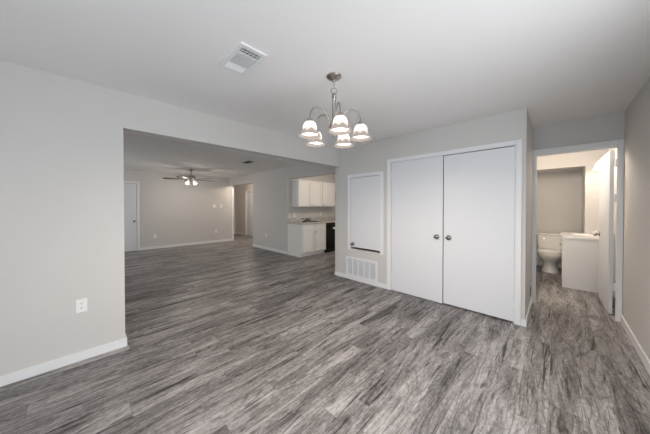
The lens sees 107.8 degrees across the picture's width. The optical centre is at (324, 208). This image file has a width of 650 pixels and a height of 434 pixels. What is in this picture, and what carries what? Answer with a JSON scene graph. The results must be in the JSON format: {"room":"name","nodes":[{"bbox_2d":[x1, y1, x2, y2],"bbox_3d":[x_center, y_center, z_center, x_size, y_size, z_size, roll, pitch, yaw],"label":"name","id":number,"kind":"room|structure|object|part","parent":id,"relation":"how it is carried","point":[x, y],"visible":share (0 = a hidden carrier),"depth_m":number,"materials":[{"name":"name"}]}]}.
{"room":"empty dining room","nodes":[
{"label":"empty dining room","id":0,"kind":"room"},
{"bbox_2d":[0,60,339,375],"bbox_3d":[-1.604,0.102,2.695,0.120,2.440,5.305,1,1,44],"label":"wall","id":1,"kind":"structure","parent":0,"point":[62,156],"depth_m":2.02,"materials":[{"name":"paint"}]},
{"bbox_2d":[0,333,126,386],"bbox_3d":[-2.706,1.295,1.572,0.134,0.078,2.139,1,1,44],"label":"baseboard","id":2,"kind":"structure","parent":1,"relation":"attached to","point":[38,369],"depth_m":1.98,"materials":[{"name":"paint"}]},
{"bbox_2d":[76,298,86,312],"bbox_3d":[-2.130,0.849,2.074,0.009,0.115,0.070,1,1,44],"label":"wall outlet","id":3,"kind":"object","parent":1,"relation":"attached to","point":[81,304],"visible":1,"depth_m":2.07,"materials":[{"name":"white plastic"}]},
{"bbox_2d":[124,169,231,247],"bbox_3d":[-5.750,0.056,7.178,0.120,2.440,5.910,1,1,44],"label":"wall","id":4,"kind":"structure","parent":0,"point":[177,212],"depth_m":7.99,"materials":[{"name":"paint"}]},
{"bbox_2d":[124,183,136,251],"bbox_3d":[-5.945,0.263,6.888,0.090,2.016,0.748,1,1,44],"label":"door","id":5,"kind":"structure","parent":4,"relation":"in","point":[130,190],"depth_m":7.06,"materials":[{"name":"paint"}]},
{"bbox_2d":[124,181,139,250],"bbox_3d":[-5.941,0.234,6.885,0.018,2.090,0.890,1,1,44],"label":"door frame","id":6,"kind":"structure","parent":4,"relation":"attached to","point":[137,183],"depth_m":7.17,"materials":[{"name":"paint"}]},
{"bbox_2d":[140,239,231,249],"bbox_3d":[-4.633,1.222,8.235,0.014,0.085,2.855,1,1,44],"label":"baseboard","id":7,"kind":"structure","parent":4,"relation":"attached to","point":[222,240],"depth_m":8.05,"materials":[{"name":"paint"}]},
{"bbox_2d":[232,186,235,231],"bbox_3d":[-4.882,0.013,11.238,0.100,2.440,1.274,1,1,44],"label":"wall","id":8,"kind":"structure","parent":0,"point":[232,186],"depth_m":11.63,"materials":[{"name":"paint"}]},
{"bbox_2d":[235,183,252,234],"bbox_3d":[-2.912,0.022,10.284,4.250,2.440,0.120,1,1,44],"label":"wall","id":9,"kind":"structure","parent":0,"point":[240,190],"depth_m":11.22,"materials":[{"name":"paint"}]},
{"bbox_2d":[245,190,252,234],"bbox_3d":[-3.364,0.206,10.632,0.900,2.065,0.018,1,1,44],"label":"door frame","id":10,"kind":"structure","parent":9,"relation":"attached to","point":[246,190],"depth_m":10.91,"materials":[{"name":"paint"}]},
{"bbox_2d":[247,192,252,235],"bbox_3d":[-3.324,0.237,10.662,0.734,1.986,0.090,1,1,44],"label":"door","id":11,"kind":"structure","parent":9,"relation":"in","point":[249,194],"depth_m":10.74,"materials":[{"name":"paint"}]},
{"bbox_2d":[229,163,334,254],"bbox_3d":[-1.520,0.055,7.145,5.969,2.440,0.130,1,1,44],"label":"wall","id":12,"kind":"structure","parent":0,"point":[271,188],"depth_m":7.04,"materials":[{"name":"paint"}]},
{"bbox_2d":[232,188,233,240],"bbox_3d":[-3.656,0.223,9.318,0.140,2.060,0.075,1,1,44],"label":"trim","id":13,"kind":"structure","parent":12,"relation":"attached to","point":[232,188],"depth_m":9.27,"materials":[{"name":"paint"}]},
{"bbox_2d":[252,244,286,253],"bbox_3d":[-1.694,1.231,7.319,1.924,0.085,0.144,1,1,44],"label":"baseboard","id":14,"kind":"structure","parent":12,"relation":"attached to","point":[253,245],"depth_m":7.17,"materials":[{"name":"paint"}]},
{"bbox_2d":[291,174,334,217],"bbox_3d":[-0.085,0.049,7.646,0.120,2.440,2.594,1,1,44],"label":"wall","id":15,"kind":"structure","parent":0,"point":[300,212],"depth_m":7.35,"materials":[{"name":"paint"}]},
{"bbox_2d":[291,180,321,206],"bbox_3d":[-0.503,-0.429,6.886,0.336,0.742,0.918,1,1,44],"label":"upper cabinet","id":16,"kind":"object","parent":15,"relation":"attached to","point":[304,193],"visible":1,"depth_m":6.68,"materials":[{"name":"paint"}]},
{"bbox_3d":[-0.570,-0.426,6.635,0.022,0.718,0.443,1,1,44],"label":"door","id":17,"kind":"part","parent":16,"relation":"part of","materials":[{"name":"paint"}]},
{"bbox_3d":[-0.253,-0.429,6.958,0.022,0.718,0.443,1,1,44],"label":"door","id":18,"kind":"part","parent":16,"relation":"part of","materials":[{"name":"paint"}]},
{"bbox_2d":[288,216,334,221],"bbox_3d":[-0.116,0.313,7.515,0.020,0.100,2.619,1,1,44],"label":"backsplash","id":19,"kind":"structure","parent":15,"relation":"attached to","point":[330,217],"depth_m":7.23,"materials":[{"name":"stone"}]},
{"bbox_2d":[322,182,334,206],"bbox_3d":[0.026,-0.434,7.426,0.336,0.742,0.586,1,1,44],"label":"upper cabinet","id":20,"kind":"object","parent":15,"relation":"attached to","point":[328,189],"visible":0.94,"depth_m":7.32,"materials":[{"name":"paint"}]},
{"bbox_2d":[0,234,649,433],"bbox_3d":[-1.758,1.319,5.865,12.500,0.060,10.100,1,1,44],"label":"floor","id":21,"kind":"structure","parent":0,"point":[236,336],"depth_m":2.02,"materials":[{"name":"grey plastic"}]},
{"bbox_2d":[288,223,325,256],"bbox_3d":[-0.488,0.846,6.681,0.662,0.868,0.894,1,1,44],"label":"base cabinet","id":22,"kind":"object","parent":21,"relation":"on","point":[308,239],"visible":0.99,"depth_m":6.41,"materials":[{"name":"paint"}]},
{"bbox_3d":[-0.431,0.507,6.314,0.024,0.144,0.411,1,1,44],"label":"drawer","id":23,"kind":"part","parent":22,"relation":"part of","materials":[{"name":"paint"}]},
{"bbox_3d":[-0.433,0.884,6.320,0.022,0.549,0.411,1,1,44],"label":"door","id":24,"kind":"part","parent":22,"relation":"part of","materials":[{"name":"paint"}]},
{"bbox_2d":[287,216,334,224],"bbox_3d":[0.105,0.335,7.284,0.658,0.139,2.640,1,1,44],"label":"countertop","id":25,"kind":"structure","parent":22,"relation":"on","point":[330,219],"depth_m":6.84,"materials":[{"name":"stone"}]},
{"bbox_3d":[-0.125,0.504,6.626,0.024,0.144,0.411,1,1,44],"label":"drawer","id":26,"kind":"part","parent":22,"relation":"part of","materials":[{"name":"paint"}]},
{"bbox_3d":[-0.127,0.880,6.632,0.022,0.549,0.411,1,1,44],"label":"door","id":27,"kind":"part","parent":22,"relation":"part of","materials":[{"name":"paint"}]},
{"bbox_2d":[325,222,334,252],"bbox_3d":[0.037,0.843,7.222,0.630,0.862,0.598,1,1,44],"label":"dishwasher","id":28,"kind":"object","parent":21,"relation":"on","point":[330,232],"visible":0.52,"depth_m":6.92,"materials":[{"name":"black metal"}]},
{"bbox_3d":[0.240,0.851,7.023,0.038,0.620,0.588,1,1,44],"label":"door","id":29,"kind":"part","parent":28,"relation":"part of","materials":[{"name":"black metal"}]},
{"bbox_3d":[0.241,0.475,7.018,0.042,0.118,0.588,1,1,44],"label":"control panel","id":30,"kind":"part","parent":28,"relation":"part of","materials":[{"name":"black plastic"}]},
{"bbox_2d":[536,232,561,272],"bbox_3d":[4.739,0.920,4.978,0.486,0.752,0.739,1,1,44],"label":"toilet","id":31,"kind":"object","parent":21,"relation":"on","point":[549,247],"visible":0.84,"depth_m":4.96,"materials":[{"name":"ceramic"}]},
{"bbox_3d":[4.920,0.560,5.159,0.486,0.036,0.220,1,1,44],"label":"tank lid","id":32,"kind":"part","parent":31,"relation":"part of","materials":[{"name":"ceramic"}]},
{"bbox_3d":[4.679,0.870,4.917,0.416,0.027,0.548,1,1,44],"label":"seat lid","id":33,"kind":"part","parent":31,"relation":"part of","materials":[{"name":"ceramic"}]},
{"bbox_3d":[4.924,0.739,5.165,0.456,0.319,0.202,1,1,44],"label":"tank","id":34,"kind":"part","parent":31,"relation":"part of","materials":[{"name":"ceramic"}]},
{"bbox_2d":[560,238,613,292],"bbox_3d":[4.442,0.898,4.077,0.580,0.816,0.862,1,1,44],"label":"vanity cabinet","id":35,"kind":"object","parent":21,"relation":"on","point":[579,257],"visible":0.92,"depth_m":3.80,"materials":[{"name":"paint"}]},
{"bbox_2d":[561,232,613,241],"bbox_3d":[4.444,0.432,4.060,0.556,0.115,0.870,1,1,44],"label":"countertop","id":36,"kind":"structure","parent":35,"relation":"on","point":[570,235],"depth_m":3.90,"materials":[{"name":"stone"}]},
{"bbox_2d":[0,0,649,177],"bbox_3d":[-1.759,-1.181,5.839,12.500,0.060,10.100,1,1,44],"label":"ceiling","id":37,"kind":"structure","parent":0,"point":[406,66],"depth_m":1.72,"materials":[{"name":"paint"}]},
{"bbox_2d":[163,169,213,184],"bbox_3d":[-3.994,-0.891,7.089,1.342,0.545,1.360,1,1,44],"label":"ceiling fan","id":38,"kind":"object","parent":37,"relation":"hanging from","point":[190,178],"visible":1,"depth_m":6.96,"materials":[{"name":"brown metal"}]},
{"bbox_2d":[219,42,266,75],"bbox_3d":[-0.615,-1.101,1.763,0.360,0.014,0.200,1,1,44],"label":"ceiling vent","id":39,"kind":"object","parent":37,"relation":"in","point":[243,58],"visible":1,"depth_m":1.75,"materials":[{"name":"metal"}]},
{"bbox_2d":[299,72,370,147],"bbox_3d":[0.060,-0.845,2.005,0.576,0.533,0.596,1,1,44],"label":"chandelier","id":40,"kind":"object","parent":37,"relation":"hanging from","point":[339,126],"visible":1,"depth_m":1.94,"materials":[{"name":"white glass"}]},
{"bbox_3d":[-0.120,-0.643,1.889,0.158,0.102,0.158,1,1,44],"label":"lamp shade","id":41,"kind":"part","parent":40,"relation":"part of","materials":[{"name":"white glass"}]},
{"bbox_3d":[-0.084,-0.646,2.147,0.158,0.102,0.158,1,1,44],"label":"lamp shade","id":42,"kind":"part","parent":40,"relation":"part of","materials":[{"name":"white glass"}]},
{"bbox_3d":[-0.036,-0.756,1.933,0.203,0.147,0.012,0,1,-28],"label":"arm","id":43,"kind":"part","parent":40,"relation":"part of","materials":[{"name":"silver metal"}]},
{"bbox_3d":[0.076,-0.804,1.992,0.088,0.331,0.088,1,1,44],"label":"stem","id":44,"kind":"part","parent":40,"relation":"part of","materials":[{"name":"silver metal"}]},
{"bbox_3d":[0.098,-0.756,1.868,0.012,0.147,0.203,0,1,-10],"label":"arm","id":45,"kind":"part","parent":40,"relation":"part of","materials":[{"name":"silver metal"}]},
{"bbox_3d":[0.114,-0.642,1.775,0.158,0.102,0.158,1,1,44],"label":"lamp shade","id":46,"kind":"part","parent":40,"relation":"part of","materials":[{"name":"white glass"}]},
{"bbox_3d":[0.173,-0.646,2.193,0.158,0.102,0.158,1,1,44],"label":"lamp shade","id":47,"kind":"part","parent":40,"relation":"part of","materials":[{"name":"white glass"}]},
{"bbox_3d":[0.201,-0.757,1.974,0.203,0.147,0.012,0,1,8],"label":"arm","id":48,"kind":"part","parent":40,"relation":"part of","materials":[{"name":"silver metal"}]},
{"bbox_3d":[0.295,-0.644,1.962,0.158,0.102,0.158,1,1,44],"label":"lamp shade","id":49,"kind":"part","parent":40,"relation":"part of","materials":[{"name":"white glass"}]},
{"bbox_2d":[335,111,514,284],"bbox_3d":[1.220,0.090,3.712,2.752,2.440,0.100,1,1,44],"label":"wall","id":50,"kind":"structure","parent":0,"point":[372,156],"depth_m":3.86,"materials":[{"name":"paint"}]},
{"bbox_2d":[334,271,386,288],"bbox_3d":[0.633,1.270,4.290,1.147,0.070,0.114,1,1,44],"label":"baseboard","id":51,"kind":"structure","parent":50,"relation":"attached to","point":[362,280],"depth_m":4.20,"materials":[{"name":"paint"}]},
{"bbox_2d":[346,256,377,281],"bbox_3d":[0.638,1.060,4.212,0.674,0.344,0.016,1,1,44],"label":"air vent","id":52,"kind":"object","parent":50,"relation":"in","point":[357,267],"visible":1,"depth_m":4.19,"materials":[{"name":"metal"}]},
{"bbox_2d":[350,175,379,250],"bbox_3d":[0.695,0.075,4.139,0.626,1.257,0.090,1,1,44],"label":"door","id":53,"kind":"structure","parent":50,"relation":"in","point":[365,191],"depth_m":4.14,"materials":[{"name":"paint"}]},
{"bbox_2d":[348,171,383,254],"bbox_3d":[0.691,0.070,4.147,0.747,1.383,0.018,1,1,44],"label":"door frame","id":54,"kind":"structure","parent":50,"relation":"attached to","point":[381,173],"depth_m":3.92,"materials":[{"name":"paint"}]},
{"bbox_2d":[390,156,443,302],"bbox_3d":[1.326,0.288,3.521,0.789,2.032,0.090,1,1,44],"label":"door","id":55,"kind":"structure","parent":50,"relation":"in","point":[417,199],"depth_m":3.49,"materials":[{"name":"paint"}]},
{"bbox_2d":[387,139,521,325],"bbox_3d":[1.607,0.265,3.252,1.684,2.100,0.018,1,1,44],"label":"door frame","id":56,"kind":"structure","parent":50,"relation":"attached to","point":[518,169],"depth_m":2.70,"materials":[{"name":"paint"}]},
{"bbox_2d":[443,146,515,321],"bbox_3d":[1.895,0.291,2.964,0.778,2.014,0.090,1,1,44],"label":"door","id":57,"kind":"structure","parent":50,"relation":"in","point":[479,186],"depth_m":2.94,"materials":[{"name":"paint"}]},
{"bbox_2d":[367,111,624,270],"bbox_3d":[2.193,0.086,4.063,3.650,2.440,0.120,1,1,44],"label":"wall","id":58,"kind":"structure","parent":0,"point":[609,127],"depth_m":2.97,"materials":[{"name":"paint"}]},
{"bbox_2d":[531,139,624,321],"bbox_3d":[3.205,0.257,3.060,0.796,2.120,0.140,1,1,44],"label":"door frame","id":59,"kind":"structure","parent":58,"relation":"attached to","point":[619,143],"depth_m":2.78,"materials":[{"name":"paint"}]},
{"bbox_2d":[593,150,616,313],"bbox_3d":[3.762,0.291,3.172,0.159,2.021,0.800,1,1,43],"label":"door","id":60,"kind":"structure","parent":58,"relation":"in","point":[607,197],"depth_m":3.04,"materials":[{"name":"paint"}]},
{"bbox_2d":[513,108,532,322],"bbox_3d":[2.527,0.098,3.007,0.100,2.440,0.921,1,1,44],"label":"wall","id":61,"kind":"structure","parent":0,"point":[523,125],"depth_m":2.69,"materials":[{"name":"paint"}]},
{"bbox_2d":[521,298,531,326],"bbox_3d":[2.544,1.279,2.979,0.047,0.078,0.915,1,1,44],"label":"baseboard","id":62,"kind":"structure","parent":61,"relation":"attached to","point":[523,322],"depth_m":2.74,"materials":[{"name":"paint"}]},
{"bbox_2d":[536,171,581,263],"bbox_3d":[5.132,0.074,5.192,1.170,2.440,0.100,1,1,44],"label":"wall","id":63,"kind":"structure","parent":0,"point":[559,194],"depth_m":5.16,"materials":[{"name":"paint"}]},
{"bbox_2d":[536,261,560,267],"bbox_3d":[4.728,1.246,4.971,0.918,0.100,0.800,1,1,44],"label":"baseboard","id":64,"kind":"structure","parent":63,"relation":"attached to","point":[540,263],"depth_m":5.35,"materials":[{"name":"paint"}]},
{"bbox_2d":[537,149,606,233],"bbox_3d":[4.818,0.077,4.871,1.170,2.440,0.800,1,1,44],"label":"wall","id":65,"kind":"structure","parent":0,"point":[585,161],"depth_m":4.34,"materials":[{"name":"paint"}]},
{"bbox_2d":[607,148,616,296],"bbox_3d":[4.623,0.089,3.764,0.100,2.440,2.854,1,1,44],"label":"wall","id":66,"kind":"structure","parent":0,"point":[614,149],"depth_m":3.53,"materials":[{"name":"paint"}]},
{"bbox_2d":[592,153,614,170],"bbox_3d":[4.536,-0.752,3.878,0.195,0.190,0.600,1,1,44],"label":"vanity light","id":67,"kind":"object","parent":66,"relation":"attached to","point":[597,165],"visible":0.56,"depth_m":3.78,"materials":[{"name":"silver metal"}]},
{"bbox_2d":[622,77,649,359],"bbox_3d":[1.361,0.124,0.520,0.120,2.440,6.346,1,1,44],"label":"wall","id":68,"kind":"structure","parent":0,"point":[636,219],"depth_m":2.26,"materials":[{"name":"paint"}]},
{"bbox_2d":[620,315,649,374],"bbox_3d":[1.272,1.299,0.536,0.014,0.090,6.226,1,1,44],"label":"baseboard","id":69,"kind":"structure","parent":68,"relation":"attached to","point":[637,346],"depth_m":2.20,"materials":[{"name":"paint"}]}
]}

